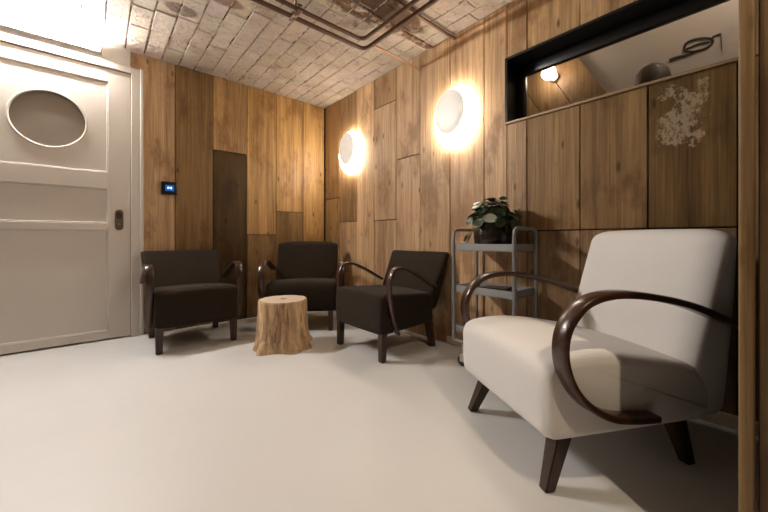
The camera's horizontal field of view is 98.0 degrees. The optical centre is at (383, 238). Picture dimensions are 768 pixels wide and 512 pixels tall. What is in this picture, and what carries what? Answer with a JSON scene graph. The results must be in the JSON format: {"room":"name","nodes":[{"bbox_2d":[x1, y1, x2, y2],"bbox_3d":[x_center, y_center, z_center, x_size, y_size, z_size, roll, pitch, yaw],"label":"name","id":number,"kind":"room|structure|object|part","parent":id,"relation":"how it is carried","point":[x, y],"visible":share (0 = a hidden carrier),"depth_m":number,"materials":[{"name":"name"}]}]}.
{"room":"waiting room","nodes":[
{"label":"waiting room","id":0,"kind":"room"},
{"bbox_2d":[0,12,324,335],"bbox_3d":[-2.138,-0.383,2.744,3.937,2.365,0.112,0,0,-41],"label":"wall","id":1,"kind":"structure","parent":0,"point":[246,163],"depth_m":3.21,"materials":[{"name":"brown wood"}]},
{"bbox_2d":[0,15,102,53],"bbox_3d":[-2.511,-1.470,2.306,0.868,0.064,0.064,0,0,-41],"label":"light","id":2,"kind":"object","parent":1,"relation":"attached to","point":[8,22],"visible":1,"depth_m":2.38,"materials":[{"name":"white plastic"}]},
{"bbox_2d":[0,42,130,354],"bbox_3d":[-2.413,-0.274,2.437,0.899,2.123,0.058,0,0,-41],"label":"door","id":3,"kind":"structure","parent":1,"relation":"in","point":[65,124],"depth_m":2.46,"materials":[{"name":"white paint"}]},
{"bbox_3d":[-2.437,-0.868,2.431,0.410,0.410,0.006,0,0,-41],"label":"porthole glass","id":4,"kind":"part","parent":3,"relation":"part of","materials":[{"name":"grey glass"}]},
{"bbox_3d":[-2.118,-0.148,2.671,0.054,0.165,0.007,0,0,-41],"label":"lock plate","id":5,"kind":"part","parent":3,"relation":"part of","materials":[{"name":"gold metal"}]},
{"bbox_2d":[116,212,121,218],"bbox_3d":[-2.115,-0.185,2.667,0.036,0.055,0.004,0,0,-41],"label":"door handle","id":6,"kind":"object","parent":3,"relation":"on","point":[118,214],"depth_m":2.66,"materials":[{"name":"gold metal"}]},
{"bbox_2d":[0,32,143,336],"bbox_3d":[-2.415,-0.298,2.427,1.084,2.196,0.046,0,0,-41],"label":"trim","id":7,"kind":"structure","parent":1,"relation":"attached to","point":[137,76],"depth_m":2.73,"materials":[{"name":"white paint"}]},
{"bbox_2d":[161,181,176,194],"bbox_3d":[-1.866,-0.437,2.902,0.116,0.112,0.020,0,0,-41],"label":"thermostat","id":8,"kind":"object","parent":1,"relation":"attached to","point":[168,188],"visible":1,"depth_m":2.90,"materials":[{"name":"black plastic"}]},
{"bbox_2d":[0,0,513,107],"bbox_3d":[-0.272,-1.593,0.590,3.957,0.124,5.850,0,0,-41],"label":"ceiling","id":9,"kind":"structure","parent":0,"point":[245,42],"depth_m":2.50,"materials":[{"name":"brick"}]},
{"bbox_2d":[289,0,302,21],"bbox_3d":[-0.569,-1.480,2.149,0.030,0.098,0.140,0,0,-41],"label":"clamp","id":10,"kind":"object","parent":9,"relation":"attached to","point":[298,12],"visible":0.8,"depth_m":2.14,"materials":[{"name":"metal"}]},
{"bbox_2d":[251,0,438,50],"bbox_3d":[-0.739,-1.450,0.763,3.275,0.030,2.000,0,0,-41],"label":"ceiling pipe","id":11,"kind":"object","parent":10,"relation":"attached to","point":[430,3],"visible":1,"depth_m":2.25,"materials":[{"name":"metal"}]},
{"bbox_2d":[275,0,419,40],"bbox_3d":[-0.008,-1.450,-0.153,3.188,0.027,4.158,0,0,-41],"label":"ceiling pipe","id":12,"kind":"object","parent":10,"relation":"attached to","point":[284,2],"visible":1,"depth_m":2.20,"materials":[{"name":"metal"}]},
{"bbox_2d":[336,0,432,50],"bbox_3d":[-0.046,-1.541,2.321,1.157,0.048,0.050,0,0,-41],"label":"pipe","id":13,"kind":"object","parent":9,"relation":"attached to","point":[357,7],"depth_m":2.32,"materials":[{"name":"metal"}]},
{"bbox_2d":[391,0,455,39],"bbox_3d":[0.217,-1.500,2.237,0.847,0.022,0.022,0,0,-41],"label":"pipe","id":14,"kind":"object","parent":9,"relation":"attached to","point":[397,2],"visible":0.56,"depth_m":2.30,"materials":[{"name":"metal"}]},
{"bbox_2d":[0,310,758,511],"bbox_3d":[-0.268,0.850,0.647,4.037,0.100,5.930,0,0,-41],"label":"floor","id":15,"kind":"structure","parent":0,"point":[207,423],"depth_m":1.31,"materials":[{"name":"white concrete"}]},
{"bbox_2d":[139,250,242,354],"bbox_3d":[-1.562,0.451,2.693,0.642,0.698,0.652,0,0,-41],"label":"armchair","id":16,"kind":"object","parent":15,"relation":"on","point":[183,287],"visible":1,"depth_m":2.56,"materials":[{"name":"brown fabric"}]},
{"bbox_3d":[-1.745,0.407,2.450,0.048,0.444,0.453,0,0,-41],"label":"armrest","id":17,"kind":"part","parent":16,"relation":"part of","materials":[{"name":"brown wood"}]},
{"bbox_3d":[-1.853,0.690,2.671,0.048,0.220,0.097,0,0,-41],"label":"leg","id":18,"kind":"part","parent":16,"relation":"part of","materials":[{"name":"brown wood"}]},
{"bbox_3d":[-1.558,0.700,2.313,0.048,0.200,0.048,0,0,-41],"label":"leg","id":19,"kind":"part","parent":16,"relation":"part of","materials":[{"name":"brown wood"}]},
{"bbox_3d":[-1.709,0.311,2.864,0.602,0.418,0.199,0,0,-41],"label":"backrest","id":20,"kind":"part","parent":16,"relation":"part of","materials":[{"name":"brown fabric"}]},
{"bbox_3d":[-1.515,0.491,2.639,0.545,0.276,0.510,0,0,-41],"label":"seat","id":21,"kind":"part","parent":16,"relation":"part of","materials":[{"name":"brown fabric"}]},
{"bbox_3d":[-1.497,0.690,2.978,0.048,0.220,0.097,0,0,-41],"label":"leg","id":22,"kind":"part","parent":16,"relation":"part of","materials":[{"name":"brown wood"}]},
{"bbox_3d":[-1.294,0.407,2.838,0.048,0.444,0.453,0,0,-41],"label":"armrest","id":23,"kind":"part","parent":16,"relation":"part of","materials":[{"name":"brown wood"}]},
{"bbox_3d":[-1.187,0.700,2.633,0.048,0.200,0.048,0,0,-41],"label":"leg","id":24,"kind":"part","parent":16,"relation":"part of","materials":[{"name":"brown wood"}]},
{"bbox_2d":[253,295,312,355],"bbox_3d":[-0.750,0.625,2.494,0.422,0.350,0.425,0,0,-10],"label":"tree stump","id":25,"kind":"object","parent":15,"relation":"on","point":[282,321],"visible":1,"depth_m":2.34,"materials":[{"name":"beige wood"}]},
{"bbox_2d":[258,241,343,330],"bbox_3d":[-0.745,0.414,3.172,0.724,0.772,0.648,0,0,-7],"label":"armchair","id":26,"kind":"object","parent":15,"relation":"on","point":[308,269],"visible":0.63,"depth_m":3.29,"materials":[{"name":"brown fabric"}]},
{"bbox_3d":[-1.069,0.396,3.067,0.054,0.410,0.522,0,0,-7],"label":"armrest","id":27,"kind":"part","parent":26,"relation":"part of","materials":[{"name":"brown wood"}]},
{"bbox_3d":[-0.737,0.495,3.108,0.600,0.273,0.511,0,0,-7],"label":"seat","id":28,"kind":"part","parent":26,"relation":"part of","materials":[{"name":"brown fabric"}]},
{"bbox_3d":[-0.773,0.299,3.388,0.600,0.542,0.212,0,0,-7],"label":"backrest","id":29,"kind":"part","parent":26,"relation":"part of","materials":[{"name":"brown fabric"}]},
{"bbox_3d":[-0.466,0.700,2.921,0.046,0.200,0.047,0,0,-7],"label":"leg","id":30,"kind":"part","parent":26,"relation":"part of","materials":[{"name":"brown wood"}]},
{"bbox_3d":[-0.405,0.396,3.152,0.054,0.410,0.522,0,0,-7],"label":"armrest","id":31,"kind":"part","parent":26,"relation":"part of","materials":[{"name":"brown wood"}]},
{"bbox_2d":[335,250,448,362],"bbox_3d":[0.052,0.451,2.537,0.652,0.698,0.642,0,0,-41],"label":"armchair","id":32,"kind":"object","parent":15,"relation":"on","point":[409,292],"visible":1,"depth_m":2.39,"materials":[{"name":"brown fabric"}]},
{"bbox_3d":[-0.328,0.700,2.534,0.048,0.200,0.048,0,0,-41],"label":"leg","id":33,"kind":"part","parent":32,"relation":"part of","materials":[{"name":"brown wood"}]},
{"bbox_3d":[-0.191,0.407,2.721,0.453,0.444,0.048,0,0,-41],"label":"armrest","id":34,"kind":"part","parent":32,"relation":"part of","materials":[{"name":"brown wood"}]},
{"bbox_3d":[-0.008,0.700,2.163,0.048,0.200,0.048,0,0,-41],"label":"leg","id":35,"kind":"part","parent":32,"relation":"part of","materials":[{"name":"brown wood"}]},
{"bbox_3d":[-0.002,0.491,2.491,0.510,0.276,0.545,0,0,-41],"label":"seat","id":36,"kind":"part","parent":32,"relation":"part of","materials":[{"name":"brown fabric"}]},
{"bbox_3d":[0.197,0.407,2.270,0.453,0.444,0.048,0,0,-41],"label":"armrest","id":37,"kind":"part","parent":32,"relation":"part of","materials":[{"name":"brown wood"}]},
{"bbox_3d":[0.223,0.311,2.685,0.199,0.418,0.618,0,0,-41],"label":"backrest","id":38,"kind":"part","parent":32,"relation":"part of","materials":[{"name":"brown fabric"}]},
{"bbox_3d":[0.337,0.690,2.473,0.097,0.220,0.048,0,0,-41],"label":"leg","id":39,"kind":"part","parent":32,"relation":"part of","materials":[{"name":"brown wood"}]},
{"bbox_2d":[452,226,537,365],"bbox_3d":[0.680,0.366,2.078,0.290,0.868,0.433,0,0,-41],"label":"trolley","id":40,"kind":"object","parent":15,"relation":"on","point":[521,292],"visible":0.38,"depth_m":2.00,"materials":[{"name":"grey metal"}]},
{"bbox_3d":[0.583,0.650,1.994,0.021,0.021,0.412,0,0,-41],"label":"rail","id":41,"kind":"part","parent":40,"relation":"part of","materials":[{"name":"grey metal"}]},
{"bbox_2d":[455,322,464,332],"bbox_3d":[0.680,0.573,2.078,0.250,0.045,0.392,0,0,-41],"label":"shelf","id":42,"kind":"object","parent":40,"relation":"attached to","point":[459,327],"depth_m":2.13,"materials":[{"name":"grey metal"}]},
{"bbox_3d":[0.546,0.294,2.235,0.279,0.722,0.021,0,0,-41],"label":"frame","id":43,"kind":"part","parent":40,"relation":"part of","materials":[{"name":"grey metal"}]},
{"bbox_2d":[464,196,522,243],"bbox_3d":[0.678,-0.091,2.076,0.328,0.325,0.326,0,0,-1],"label":"potted plant","id":44,"kind":"object","parent":40,"relation":"on","point":[492,224],"visible":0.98,"depth_m":1.99,"materials":[{"name":"green plant"}]},
{"bbox_3d":[0.678,-0.012,2.080,0.234,0.168,0.234,0,0,-41],"label":"pot","id":45,"kind":"part","parent":44,"relation":"part of","materials":[{"name":"black ceramic"}]},
{"bbox_2d":[455,282,533,299],"bbox_3d":[0.680,0.319,2.078,0.250,0.045,0.392,0,0,-41],"label":"shelf","id":46,"kind":"object","parent":40,"relation":"attached to","point":[521,292],"depth_m":1.97,"materials":[{"name":"grey metal"}]},
{"bbox_2d":[455,243,533,251],"bbox_3d":[0.680,0.054,2.078,0.250,0.045,0.392,0,0,-41],"label":"shelf","id":47,"kind":"object","parent":40,"relation":"attached to","point":[458,246],"depth_m":1.96,"materials":[{"name":"grey metal"}]},
{"bbox_3d":[0.815,0.294,1.922,0.279,0.722,0.021,0,0,-41],"label":"frame","id":48,"kind":"part","parent":40,"relation":"part of","materials":[{"name":"grey metal"}]},
{"bbox_3d":[0.681,0.329,2.076,0.220,0.014,0.160,0,0,42],"label":"magazine","id":49,"kind":"object","parent":40,"relation":"on","visible":0},
{"bbox_3d":[0.698,0.315,2.064,0.140,0.014,0.190,0,0,-35],"label":"magazine","id":50,"kind":"object","parent":49,"relation":"on","visible":0},
{"bbox_2d":[482,285,511,290],"bbox_3d":[0.693,0.302,2.047,0.150,0.010,0.120,0,0,38],"label":"magazine","id":51,"kind":"object","parent":50,"relation":"on","point":[503,288],"visible":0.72,"depth_m":2.02,"materials":[{"name":"grey paper"}]},
{"bbox_2d":[461,229,737,492],"bbox_3d":[0.828,0.380,1.390,0.819,0.840,0.692,0,0,-12],"label":"armchair","id":52,"kind":"object","parent":15,"relation":"on","point":[643,340],"visible":1,"depth_m":1.17,"materials":[{"name":"beige fabric"}]},
{"bbox_3d":[0.464,0.698,1.547,0.131,0.205,0.078,0,0,-12],"label":"leg","id":53,"kind":"part","parent":52,"relation":"part of","materials":[{"name":"brown wood"}]},
{"bbox_3d":[0.742,0.372,1.697,0.737,0.418,0.056,0,0,-12],"label":"armrest","id":54,"kind":"part","parent":52,"relation":"part of","materials":[{"name":"brown wood"}]},
{"bbox_3d":[0.562,0.698,1.096,0.131,0.205,0.078,0,0,-12],"label":"leg","id":55,"kind":"part","parent":52,"relation":"part of","materials":[{"name":"brown wood"}]},
{"bbox_3d":[0.749,0.495,1.373,0.656,0.274,0.600,0,0,-12],"label":"seat","id":56,"kind":"part","parent":52,"relation":"part of","materials":[{"name":"beige fabric"}]},
{"bbox_3d":[0.877,0.372,1.075,0.737,0.418,0.056,0,0,-12],"label":"armrest","id":57,"kind":"part","parent":52,"relation":"part of","materials":[{"name":"brown wood"}]},
{"bbox_3d":[1.103,0.302,1.450,0.257,0.683,0.585,0,0,-12],"label":"backrest","id":58,"kind":"part","parent":52,"relation":"part of","materials":[{"name":"beige fabric"}]},
{"bbox_3d":[1.046,0.693,1.203,0.107,0.215,0.068,0,0,-12],"label":"leg","id":59,"kind":"part","parent":52,"relation":"part of","materials":[{"name":"brown wood"}]},
{"bbox_2d":[325,0,758,421],"bbox_3d":[0.463,-0.383,2.660,0.102,2.365,3.630,0,0,-41],"label":"wall","id":60,"kind":"structure","parent":0,"point":[664,155],"depth_m":2.09,"materials":[{"name":"brown wood"}]},
{"bbox_2d":[339,131,361,174],"bbox_3d":[-0.366,-0.900,3.494,0.066,0.456,0.366,0,0,-41],"label":"wall lamp","id":61,"kind":"object","parent":60,"relation":"attached to","point":[350,149],"visible":1,"depth_m":3.44,"materials":[{"name":"beige glass"}]},
{"bbox_2d":[373,44,419,69],"bbox_3d":[0.113,-1.420,2.631,0.492,0.030,0.018,0,0,-41],"label":"pipe","id":62,"kind":"object","parent":60,"relation":"attached to","point":[374,45],"visible":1,"depth_m":2.60,"materials":[{"name":"orange metal"}]},
{"bbox_2d":[434,86,475,148],"bbox_3d":[0.508,-0.900,2.478,0.066,0.456,0.366,0,0,-41],"label":"wall lamp","id":63,"kind":"object","parent":60,"relation":"attached to","point":[455,113],"visible":1,"depth_m":2.43,"materials":[{"name":"beige glass"}]},
{"bbox_2d":[447,336,758,435],"bbox_3d":[1.002,0.770,1.946,0.011,0.057,1.595,0,0,-41],"label":"baseboard","id":64,"kind":"structure","parent":60,"relation":"attached to","point":[721,418],"depth_m":1.42,"materials":[{"name":"beige wood"}]},
{"bbox_2d":[505,0,737,124],"bbox_3d":[1.215,-0.963,1.848,0.202,0.436,1.072,0,0,-41],"label":"window","id":65,"kind":"structure","parent":60,"relation":"in","point":[638,44],"depth_m":1.81,"materials":[{"name":"glass"}]},
{"bbox_3d":[1.215,-0.752,1.847,0.202,0.014,1.066,0,0,-41],"label":"sill","id":66,"kind":"part","parent":65,"relation":"part of","materials":[{"name":"brown wood"}]},
{"bbox_2d":[759,0,767,511],"bbox_3d":[1.977,-0.383,0.178,1.044,2.365,2.348,0,0,-41],"label":"wall partition","id":67,"kind":"structure","parent":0,"point":[763,4],"depth_m":0.72,"materials":[{"name":"brown wood"}]},
{"bbox_2d":[738,0,754,511],"bbox_3d":[0.812,-0.367,0.747,0.034,2.335,0.025,0,0,-41],"label":"trim","id":68,"kind":"structure","parent":67,"relation":"attached to","point":[746,8],"depth_m":0.74,"materials":[{"name":"brown wood"}]}
]}

